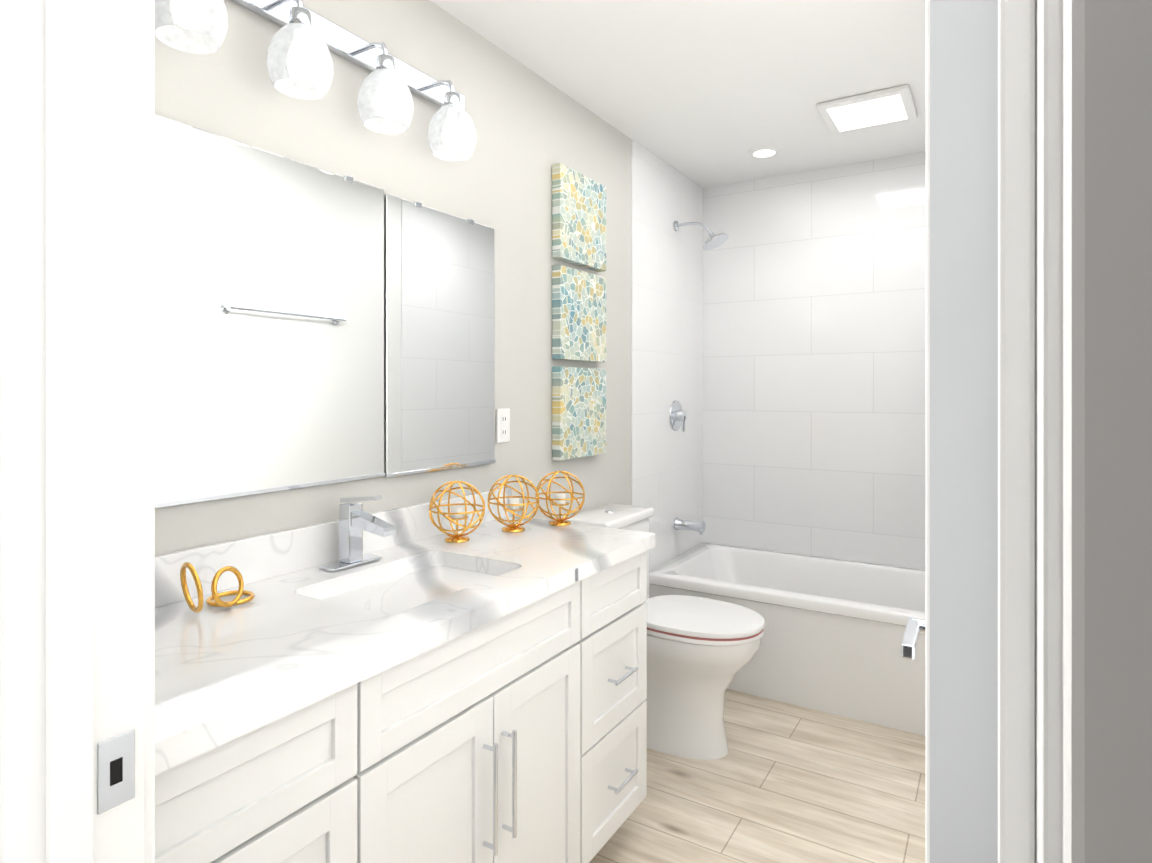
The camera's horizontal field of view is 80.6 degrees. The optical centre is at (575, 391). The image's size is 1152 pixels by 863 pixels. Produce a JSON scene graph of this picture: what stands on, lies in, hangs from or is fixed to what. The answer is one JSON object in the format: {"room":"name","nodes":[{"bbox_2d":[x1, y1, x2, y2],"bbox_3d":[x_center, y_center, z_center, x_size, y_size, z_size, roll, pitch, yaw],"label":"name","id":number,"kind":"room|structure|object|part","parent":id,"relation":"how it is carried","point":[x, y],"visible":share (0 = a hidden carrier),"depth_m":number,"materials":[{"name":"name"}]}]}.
{"room":"bathroom","nodes":[
{"label":"bathroom","id":0,"kind":"room"},
{"bbox_2d":[155,0,630,555],"bbox_3d":[-0.171,0.080,2.568,0.110,2.500,3.470,0,0,32],"label":"wall","id":1,"kind":"structure","parent":0,"point":[531,126],"depth_m":2.16,"materials":[{"name":"grey paint"}]},
{"bbox_2d":[155,115,385,507],"bbox_3d":[-0.770,-0.162,1.479,0.009,0.793,0.922,0,0,32],"label":"mirror","id":2,"kind":"object","parent":1,"relation":"attached to","point":[269,321],"visible":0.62,"depth_m":1.55,"materials":[{"name":"clear glass"}]},
{"bbox_2d":[155,0,476,160],"bbox_3d":[-0.570,-0.802,1.638,0.182,0.250,1.070,0,0,32],"label":"sconce","id":3,"kind":"object","parent":1,"relation":"attached to","point":[300,23],"visible":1,"depth_m":1.67,"materials":[{"name":"white glass"}]},
{"bbox_2d":[384,194,495,477],"bbox_3d":[-0.400,-0.155,2.074,0.013,0.788,0.479,0,0,32],"label":"mirror","id":4,"kind":"object","parent":1,"relation":"attached to","point":[438,340],"visible":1,"depth_m":2.04,"materials":[{"name":"clear glass"}]},
{"bbox_2d":[496,408,509,442],"bbox_3d":[-0.249,0.117,2.324,0.008,0.115,0.070,0,0,32],"label":"electrical outlet plate","id":5,"kind":"object","parent":1,"relation":"attached to","point":[502,425],"visible":1,"depth_m":2.32,"materials":[{"name":"white plastic"}]},
{"bbox_2d":[552,367,605,460],"bbox_3d":[0.018,0.085,2.727,0.039,0.356,0.356,0,0,32],"label":"canvas art","id":6,"kind":"object","parent":1,"relation":"attached to","point":[578,412],"visible":1,"depth_m":2.68,"materials":[{"name":"fabric"}]},
{"bbox_2d":[552,265,605,361],"bbox_3d":[0.018,-0.300,2.727,0.039,0.356,0.356,0,0,32],"label":"canvas art","id":7,"kind":"object","parent":1,"relation":"attached to","point":[578,315],"visible":1,"depth_m":2.68,"materials":[{"name":"fabric"}]},
{"bbox_2d":[552,163,605,271],"bbox_3d":[0.018,-0.685,2.727,0.039,0.356,0.356,0,0,32],"label":"canvas art","id":8,"kind":"object","parent":1,"relation":"attached to","point":[578,219],"visible":1,"depth_m":2.68,"materials":[{"name":"fabric"}]},
{"bbox_2d":[631,139,702,569],"bbox_3d":[0.494,0.079,3.534,0.006,2.500,0.894,0,0,32],"label":"wall tile","id":9,"kind":"structure","parent":1,"relation":"attached to","point":[666,345],"depth_m":3.47,"materials":[{"name":"white tile"}]},
{"bbox_2d":[669,400,686,431],"bbox_3d":[0.547,0.131,3.564,0.050,0.167,0.164,0,0,32],"label":"shower valve","id":10,"kind":"object","parent":9,"relation":"attached to","point":[677,416],"visible":1,"depth_m":3.55,"materials":[{"name":"silver metal"}]},
{"bbox_2d":[673,518,705,534],"bbox_3d":[0.592,0.703,3.537,0.155,0.072,0.064,0,0,32],"label":"tub spout","id":11,"kind":"object","parent":9,"relation":"attached to","point":[690,525],"visible":1,"depth_m":3.52,"materials":[{"name":"silver metal"}]},
{"bbox_2d":[674,221,727,250],"bbox_3d":[0.646,-0.812,3.503,0.282,0.174,0.144,0,0,32],"label":"shower head","id":12,"kind":"object","parent":9,"relation":"attached to","point":[713,241],"visible":1,"depth_m":3.47},
{"bbox_2d":[430,0,925,187],"bbox_3d":[0.493,-1.220,2.092,1.740,0.100,3.580,0,0,32],"label":"ceiling","id":13,"kind":"structure","parent":0,"point":[705,93],"depth_m":2.45,"materials":[{"name":"white paint"}]},
{"bbox_2d":[748,146,780,156],"bbox_3d":[0.918,-1.164,3.311,0.156,0.011,0.156,0,0,32],"label":"recessed light","id":14,"kind":"object","parent":13,"relation":"in","point":[763,151],"visible":1,"depth_m":3.29,"materials":[{"name":"white plastic"}]},
{"bbox_2d":[816,84,916,134],"bbox_3d":[1.210,-1.158,2.813,0.340,0.023,0.340,0,0,32],"label":"recessed light","id":15,"kind":"object","parent":13,"relation":"in","point":[873,109],"visible":1,"depth_m":2.77,"materials":[{"name":"white plastic"}]},
{"bbox_2d":[589,689,924,862],"bbox_3d":[-0.064,1.381,1.210,4.100,0.100,5.670,0,0,32],"label":"floor","id":16,"kind":"structure","parent":0,"point":[781,782],"depth_m":2.22,"materials":[{"name":"brown wood"}]},
{"bbox_2d":[155,487,655,862],"bbox_3d":[-0.387,0.830,1.559,0.577,1.000,1.505,0,0,32],"label":"bathroom vanity","id":17,"kind":"object","parent":16,"relation":"on","point":[422,690],"visible":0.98,"depth_m":1.36,"materials":[{"name":"painted wood"},{"name":"quartz"},{"name":"chrome"}]},
{"bbox_2d":[180,562,254,612],"bbox_3d":[-0.712,0.378,1.356,0.114,0.101,0.151,0,0,32],"label":"loop","id":18,"kind":"object","parent":17,"relation":"on","point":[219,602],"visible":1,"depth_m":1.33,"materials":[{"name":"gold metal"}]},
{"bbox_2d":[318,496,394,571],"bbox_3d":[-0.514,0.341,1.658,0.163,0.176,0.150,0,0,32],"label":"faucet","id":19,"kind":"object","parent":17,"relation":"on","point":[355,520],"visible":1,"depth_m":1.66,"materials":[{"name":"silver metal"}]},
{"bbox_2d":[429,481,484,542],"bbox_3d":[-0.343,0.344,1.957,0.162,0.170,0.162,0,0,32],"label":"orb","id":20,"kind":"object","parent":17,"relation":"on","point":[456,513],"visible":1,"depth_m":1.94,"materials":[{"name":"gold metal"}]},
{"bbox_2d":[487,475,539,531],"bbox_3d":[-0.193,0.344,2.100,0.162,0.170,0.162,0,0,32],"label":"orb","id":21,"kind":"object","parent":17,"relation":"on","point":[513,504],"visible":1,"depth_m":2.09,"materials":[{"name":"gold metal"}]},
{"bbox_2d":[535,471,584,525],"bbox_3d":[-0.051,0.344,2.200,0.162,0.170,0.162,0,0,32],"label":"orb","id":22,"kind":"object","parent":17,"relation":"on","point":[560,499],"visible":0.98,"depth_m":2.19,"materials":[{"name":"gold metal"}]},
{"bbox_2d":[567,503,764,759],"bbox_3d":[0.356,0.907,2.613,0.732,0.846,0.410,0,0,32],"label":"toilet","id":23,"kind":"object","parent":16,"relation":"on","point":[701,652],"visible":0.58,"depth_m":2.47,"materials":[{"name":"white ceramic"}]},
{"bbox_2d":[650,543,925,735],"bbox_3d":[1.164,1.099,3.178,1.500,0.460,0.790,0,0,32],"label":"bathtub","id":24,"kind":"object","parent":16,"relation":"on","point":[832,636],"visible":0.42,"depth_m":2.89,"materials":[{"name":"white ceramic"}]},
{"bbox_3d":[1.405,0.079,3.569,1.520,2.500,0.110,0,0,32],"label":"wall","id":25,"kind":"structure","parent":0,"visible":0},
{"bbox_2d":[703,151,925,569],"bbox_3d":[1.375,0.079,3.519,1.520,2.500,0.006,0,0,32],"label":"wall tile","id":26,"kind":"structure","parent":25,"relation":"attached to","point":[814,362],"depth_m":3.57,"materials":[{"name":"white tile"}]},
{"bbox_3d":[-0.154,-0.949,0.453,0.802,0.440,0.110,0,0,32],"label":"wall","id":27,"kind":"structure","parent":0,"visible":0},
{"bbox_2d":[0,0,1151,862],"bbox_3d":[-0.154,0.282,0.453,0.876,2.097,0.146,0,0,32],"label":"door frame","id":28,"kind":"structure","parent":27,"relation":"attached to","point":[71,430],"depth_m":0.60,"materials":[{"name":"white"}]},
{"bbox_3d":[-0.120,0.282,0.508,0.876,2.097,0.018,0,0,32],"label":"bathroom door trim","id":29,"kind":"part","parent":28,"relation":"part of","materials":[{"name":"white wood"}]},
{"bbox_3d":[-0.188,0.282,0.399,0.876,2.097,0.018,0,0,32],"label":"hall door trim","id":30,"kind":"part","parent":28,"relation":"part of","materials":[{"name":"white wood"}]},
{"bbox_2d":[901,0,997,862],"bbox_3d":[0.376,0.309,0.651,0.148,2.028,0.774,0,0,30],"label":"door","id":31,"kind":"structure","parent":27,"relation":"in","point":[958,626],"depth_m":0.33,"materials":[{"name":"painted wood"},{"name":"chrome"}]}
]}

